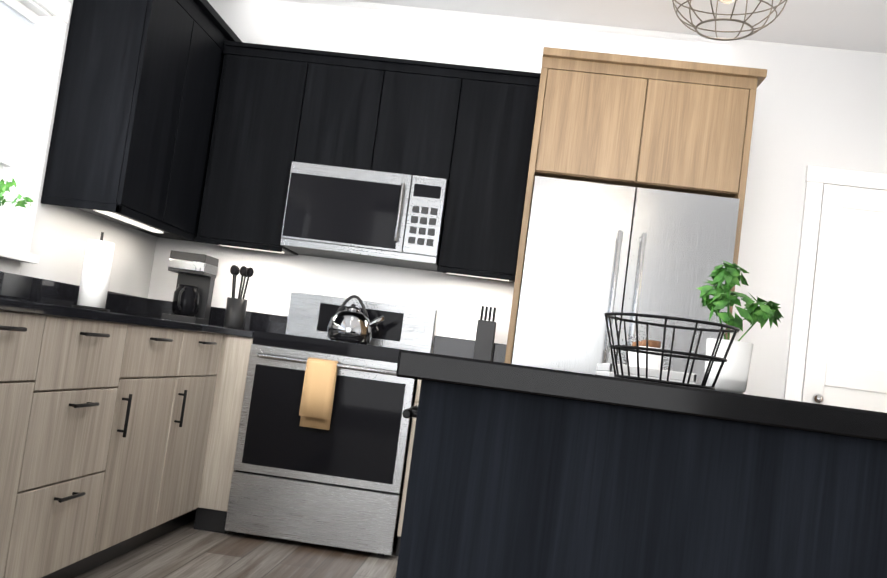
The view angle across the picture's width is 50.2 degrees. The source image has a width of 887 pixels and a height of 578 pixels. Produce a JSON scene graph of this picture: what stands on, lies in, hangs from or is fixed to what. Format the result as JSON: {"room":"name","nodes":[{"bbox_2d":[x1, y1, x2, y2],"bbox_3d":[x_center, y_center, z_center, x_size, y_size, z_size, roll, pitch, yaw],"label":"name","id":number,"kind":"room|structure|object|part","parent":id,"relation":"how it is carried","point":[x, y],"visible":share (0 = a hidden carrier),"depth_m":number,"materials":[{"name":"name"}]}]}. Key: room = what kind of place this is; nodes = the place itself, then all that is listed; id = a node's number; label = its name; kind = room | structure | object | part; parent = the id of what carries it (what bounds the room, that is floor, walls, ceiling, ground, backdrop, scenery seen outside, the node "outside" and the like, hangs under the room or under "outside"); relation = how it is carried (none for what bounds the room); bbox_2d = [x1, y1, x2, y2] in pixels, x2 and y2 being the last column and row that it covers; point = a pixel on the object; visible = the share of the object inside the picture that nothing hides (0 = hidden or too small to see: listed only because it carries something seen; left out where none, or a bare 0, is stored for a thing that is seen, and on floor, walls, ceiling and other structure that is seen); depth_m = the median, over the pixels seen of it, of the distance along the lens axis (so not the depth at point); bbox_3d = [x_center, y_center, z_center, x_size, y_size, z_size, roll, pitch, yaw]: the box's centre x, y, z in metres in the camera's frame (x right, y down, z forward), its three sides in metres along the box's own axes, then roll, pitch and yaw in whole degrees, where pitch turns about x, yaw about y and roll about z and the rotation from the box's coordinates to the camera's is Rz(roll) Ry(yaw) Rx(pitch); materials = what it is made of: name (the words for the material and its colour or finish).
{"room":"kitchen","nodes":[
{"label":"kitchen","id":0,"kind":"room"},
{"bbox_2d":[14,0,156,297],"bbox_3d":[-1.919,-0.612,1.343,0.220,2.740,7.870,7,-4,5],"label":"wall","id":1,"kind":"structure","parent":0,"point":[61,235],"depth_m":4.16,"materials":[{"name":"white paint"}]},
{"bbox_2d":[0,0,70,274],"bbox_3d":[-1.779,-0.722,2.338,0.300,1.135,2.930,7,-4,5],"label":"window","id":2,"kind":"structure","parent":1,"relation":"in","point":[11,259],"depth_m":3.70,"materials":[{"name":"white"}]},
{"bbox_2d":[0,177,32,207],"bbox_3d":[-1.660,-0.299,3.351,0.298,0.260,0.340,7,-4,5],"label":"plant","id":3,"kind":"object","parent":2,"relation":"on","point":[4,187],"visible":1,"depth_m":3.45,"materials":[{"name":"green plant"}]},
{"bbox_2d":[0,0,38,165],"bbox_3d":[-1.754,-0.887,2.349,0.044,0.604,2.720,7,-4,5],"label":"window shade","id":4,"kind":"object","parent":2,"relation":"attached to","point":[19,20],"visible":1,"depth_m":3.61,"materials":[{"name":"white fabric"}]},
{"bbox_2d":[41,0,200,227],"bbox_3d":[-1.373,-0.839,4.062,0.331,1.015,0.459,7,-4,5],"label":"upper cabinet","id":5,"kind":"object","parent":1,"relation":"attached to","point":[133,125],"depth_m":3.84,"materials":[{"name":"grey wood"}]},
{"bbox_2d":[95,210,162,232],"bbox_3d":[-1.393,-0.303,4.247,0.074,0.011,0.656,7,-4,5],"label":"under-cabinet light","id":6,"kind":"object","parent":5,"relation":"attached to","point":[124,219],"depth_m":4.27,"materials":[{"name":"white plastic"}]},
{"bbox_2d":[111,4,228,239],"bbox_3d":[-1.339,-0.804,4.498,0.331,1.015,0.418,7,-4,5],"label":"upper cabinet","id":7,"kind":"object","parent":1,"relation":"attached to","point":[208,55],"depth_m":4.51,"materials":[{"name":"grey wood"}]},
{"bbox_2d":[144,36,236,241],"bbox_3d":[-1.310,-0.772,4.884,0.331,1.015,0.359,7,-4,5],"label":"upper cabinet","id":8,"kind":"object","parent":1,"relation":"attached to","point":[186,238],"depth_m":4.88,"materials":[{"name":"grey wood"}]},
{"bbox_2d":[75,520,397,577],"bbox_3d":[0.994,1.171,0.874,6.460,0.100,8.070,7,-4,5],"label":"floor","id":9,"kind":"structure","parent":0,"point":[188,550],"depth_m":3.86,"materials":[{"name":"wood"}]},
{"bbox_2d":[0,310,51,577],"bbox_3d":[-1.535,0.436,2.215,0.641,0.890,0.930,7,-4,5],"label":"base cabinet","id":10,"kind":"object","parent":9,"relation":"on","point":[24,337],"depth_m":2.61,"materials":[{"name":"grey wood"}]},
{"bbox_2d":[12,315,135,577],"bbox_3d":[-1.478,0.497,2.960,0.641,0.890,0.570,7,-4,5],"label":"base cabinet","id":11,"kind":"object","parent":9,"relation":"on","point":[82,396],"depth_m":2.95,"materials":[{"name":"grey wood"}]},
{"bbox_2d":[96,325,187,566],"bbox_3d":[-1.435,0.542,3.517,0.641,0.890,0.550,7,-4,5],"label":"base cabinet","id":12,"kind":"object","parent":9,"relation":"on","point":[117,439],"depth_m":3.53,"materials":[{"name":"grey wood"}]},
{"bbox_2d":[160,330,227,535],"bbox_3d":[-1.395,0.585,4.042,0.641,0.890,0.507,7,-4,5],"label":"base cabinet","id":13,"kind":"object","parent":9,"relation":"on","point":[204,356],"depth_m":4.07,"materials":[{"name":"grey wood"}]},
{"bbox_2d":[200,335,252,529],"bbox_3d":[-1.350,0.632,4.622,0.641,0.890,0.660,7,-4,5],"label":"base cabinet","id":14,"kind":"object","parent":9,"relation":"on","point":[237,349],"depth_m":4.29,"materials":[{"name":"grey wood"}]},
{"bbox_2d":[0,271,287,337],"bbox_3d":[-1.345,0.002,3.009,0.774,0.130,3.967,7,-4,5],"label":"countertop","id":15,"kind":"structure","parent":14,"relation":"on","point":[23,293],"depth_m":3.95,"materials":[{"name":"black stone"}]},
{"bbox_2d":[72,232,114,311],"bbox_3d":[-1.454,-0.076,3.966,0.150,0.329,0.150,7,-4,5],"label":"paper towel roll","id":16,"kind":"object","parent":15,"relation":"on","point":[95,275],"visible":1,"depth_m":3.92,"materials":[{"name":"white paper"}]},
{"bbox_2d":[162,250,218,324],"bbox_3d":[-1.259,-0.004,4.685,0.184,0.339,0.233,7,-4,5],"label":"coffee maker","id":17,"kind":"object","parent":15,"relation":"on","point":[193,291],"visible":1,"depth_m":4.62,"materials":[{"name":"black plastic"}]},
{"bbox_2d":[223,265,253,329],"bbox_3d":[-1.025,0.042,4.728,0.120,0.315,0.100,7,-4,5],"label":"utensil crock","id":18,"kind":"object","parent":15,"relation":"on","point":[235,314],"visible":1,"depth_m":4.69,"materials":[{"name":"black plastic"}]},
{"bbox_2d":[225,291,436,555],"bbox_3d":[-0.510,0.603,4.518,0.756,1.150,0.743,7,-4,5],"label":"range oven","id":19,"kind":"object","parent":9,"relation":"on","point":[339,483],"depth_m":4.21,"materials":[{"name":"silver metal"}]},
{"bbox_3d":[-0.554,0.463,4.185,0.135,0.308,0.053,7,-4,5],"label":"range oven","id":20,"kind":"part","parent":19,"relation":"part of","materials":[{"name":"beige fabric"}]},
{"bbox_2d":[327,295,384,344],"bbox_3d":[-0.420,0.147,4.593,0.272,0.233,0.220,7,-4,5],"label":"kettle","id":21,"kind":"object","parent":19,"relation":"on","point":[352,324],"visible":1,"depth_m":4.52,"materials":[{"name":"silver metal"}]},
{"bbox_2d":[396,379,421,555],"bbox_3d":[0.043,0.805,4.501,0.375,0.890,0.660,7,-4,5],"label":"base cabinet","id":22,"kind":"object","parent":9,"relation":"on","point":[407,470],"visible":0.15,"depth_m":4.22,"materials":[{"name":"grey wood"}]},
{"bbox_2d":[432,335,506,362],"bbox_3d":[0.109,0.301,4.546,0.375,0.130,0.642,7,-4,5],"label":"countertop","id":23,"kind":"structure","parent":22,"relation":"on","point":[455,347],"depth_m":4.85,"materials":[{"name":"black stone"}]},
{"bbox_2d":[473,306,496,360],"bbox_3d":[0.210,0.223,4.689,0.090,0.269,0.120,7,-4,5],"label":"knife block","id":24,"kind":"object","parent":23,"relation":"on","point":[484,340],"visible":0.94,"depth_m":4.63,"materials":[{"name":"black plastic"}]},
{"bbox_2d":[512,176,739,388],"bbox_3d":[0.751,0.449,4.380,0.884,1.760,0.796,7,-4,5],"label":"fridge","id":25,"kind":"object","parent":9,"relation":"on","point":[595,253],"visible":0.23,"depth_m":4.09,"materials":[{"name":"silver metal"}]},
{"bbox_2d":[505,47,766,363],"bbox_3d":[0.809,0.167,4.460,0.982,2.345,0.727,7,-4,5],"label":"tall cabinet","id":26,"kind":"object","parent":9,"relation":"on","point":[651,123],"visible":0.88,"depth_m":4.19,"materials":[{"name":"brown wood"}]},
{"bbox_2d":[395,380,886,577],"bbox_3d":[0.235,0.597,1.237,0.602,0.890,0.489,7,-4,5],"label":"base cabinet","id":27,"kind":"object","parent":9,"relation":"on","point":[504,484],"depth_m":1.02,"materials":[{"name":"black wood"}]},
{"bbox_2d":[396,350,886,441],"bbox_3d":[0.517,0.220,1.941,1.000,0.030,1.925,7,-4,5],"label":"countertop","id":28,"kind":"structure","parent":27,"relation":"on","point":[733,407],"depth_m":1.00,"materials":[{"name":"black stone"}]},
{"bbox_2d":[596,340,696,387],"bbox_3d":[0.449,0.162,2.120,0.180,0.089,0.320,7,-4,5],"label":"jar","id":29,"kind":"object","parent":28,"relation":"on","point":[607,369],"visible":0.6,"depth_m":1.98,"materials":[{"name":"white ceramic"}]},
{"bbox_2d":[604,312,739,389],"bbox_3d":[0.396,0.112,1.675,0.236,0.111,0.236,7,-4,5],"label":"wire basket","id":30,"kind":"object","parent":28,"relation":"on","point":[688,357],"visible":1,"depth_m":1.63,"materials":[{"name":"black metal"}]},
{"bbox_2d":[696,260,782,393],"bbox_3d":[0.725,0.100,2.322,0.209,0.312,0.204,7,-4,5],"label":"potted plant","id":31,"kind":"object","parent":28,"relation":"on","point":[733,376],"visible":0.81,"depth_m":2.28,"materials":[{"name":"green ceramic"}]},
{"bbox_2d":[148,0,886,398],"bbox_3d":[1.468,0.084,4.886,6.480,2.740,0.200,7,-4,5],"label":"wall","id":32,"kind":"structure","parent":0,"point":[822,106],"depth_m":4.90,"materials":[{"name":"white paint"}]},
{"bbox_2d":[195,40,310,254],"bbox_3d":[-0.930,-0.697,4.850,0.437,0.970,0.356,7,-4,5],"label":"upper cabinet","id":33,"kind":"object","parent":32,"relation":"attached to","point":[258,120],"depth_m":4.67,"materials":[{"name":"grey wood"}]},
{"bbox_2d":[221,245,283,252],"bbox_3d":[-0.966,-0.209,4.776,0.341,0.011,0.097,7,-4,5],"label":"under-cabinet light","id":34,"kind":"object","parent":33,"relation":"attached to","point":[221,245],"depth_m":4.80,"materials":[{"name":"white plastic"}]},
{"bbox_2d":[295,52,386,170],"bbox_3d":[-0.496,-0.854,4.830,0.385,0.550,0.356,7,-4,5],"label":"upper cabinet","id":35,"kind":"object","parent":32,"relation":"attached to","point":[343,106],"depth_m":4.65,"materials":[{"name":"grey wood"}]},
{"bbox_2d":[375,60,466,183],"bbox_3d":[-0.116,-0.806,4.797,0.385,0.550,0.356,7,-4,5],"label":"upper cabinet","id":36,"kind":"object","parent":32,"relation":"attached to","point":[419,122],"depth_m":4.62,"materials":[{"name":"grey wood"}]},
{"bbox_2d":[280,161,448,271],"bbox_3d":[-0.373,-0.355,4.725,0.760,0.410,0.466,7,-4,5],"label":"microwave","id":37,"kind":"object","parent":36,"relation":"attached to","point":[367,216],"visible":1,"depth_m":4.54,"materials":[{"name":"silver metal"}]},
{"bbox_2d":[437,68,539,281],"bbox_3d":[0.234,-0.552,4.749,0.377,0.970,0.356,7,-4,5],"label":"upper cabinet","id":38,"kind":"object","parent":32,"relation":"attached to","point":[465,131],"depth_m":4.57,"materials":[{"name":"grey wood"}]},
{"bbox_2d":[447,273,508,280],"bbox_3d":[0.171,-0.066,4.708,0.307,0.011,0.036,7,-4,5],"label":"under-cabinet light","id":39,"kind":"object","parent":38,"relation":"attached to","point":[447,273],"depth_m":4.71,"materials":[{"name":"white plastic"}]},
{"bbox_2d":[784,165,886,401],"bbox_3d":[2.077,0.466,4.696,0.740,2.115,0.022,7,-4,5],"label":"door frame","id":40,"kind":"structure","parent":32,"relation":"attached to","point":[817,178],"depth_m":4.76,"materials":[{"name":"white wood"}]},
{"bbox_2d":[801,184,886,412],"bbox_3d":[2.071,0.502,4.654,0.566,2.025,0.096,7,-4,5],"label":"closet door","id":41,"kind":"structure","parent":32,"relation":"in","point":[846,359],"depth_m":4.73,"materials":[{"name":"white wood"}]},
{"bbox_2d":[349,0,886,53],"bbox_3d":[1.361,-1.638,1.074,6.460,0.100,8.070,7,-4,5],"label":"ceiling","id":42,"kind":"structure","parent":0,"point":[858,25],"depth_m":4.71,"materials":[{"name":"white paint"}]},
{"bbox_3d":[0.790,-1.196,2.466,0.120,0.724,0.120,7,-4,5],"label":"pendant light","id":43,"kind":"object","parent":42,"relation":"hanging from","visible":0},
{"bbox_2d":[718,0,737,3],"bbox_3d":[0.737,-0.789,2.437,0.068,0.112,0.068,7,-4,5],"label":"bulb","id":44,"kind":"object","parent":43,"relation":"hanging from","point":[727,1],"visible":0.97,"depth_m":2.43,"materials":[{"name":"white glass"}]},
{"bbox_2d":[672,0,786,40],"bbox_3d":[0.737,-0.788,2.437,0.303,0.254,0.303,7,-4,5],"label":"pendant light","id":45,"kind":"object","parent":43,"relation":"hanging from","point":[715,19],"visible":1,"depth_m":2.46,"materials":[{"name":"grey metal"}]}
]}

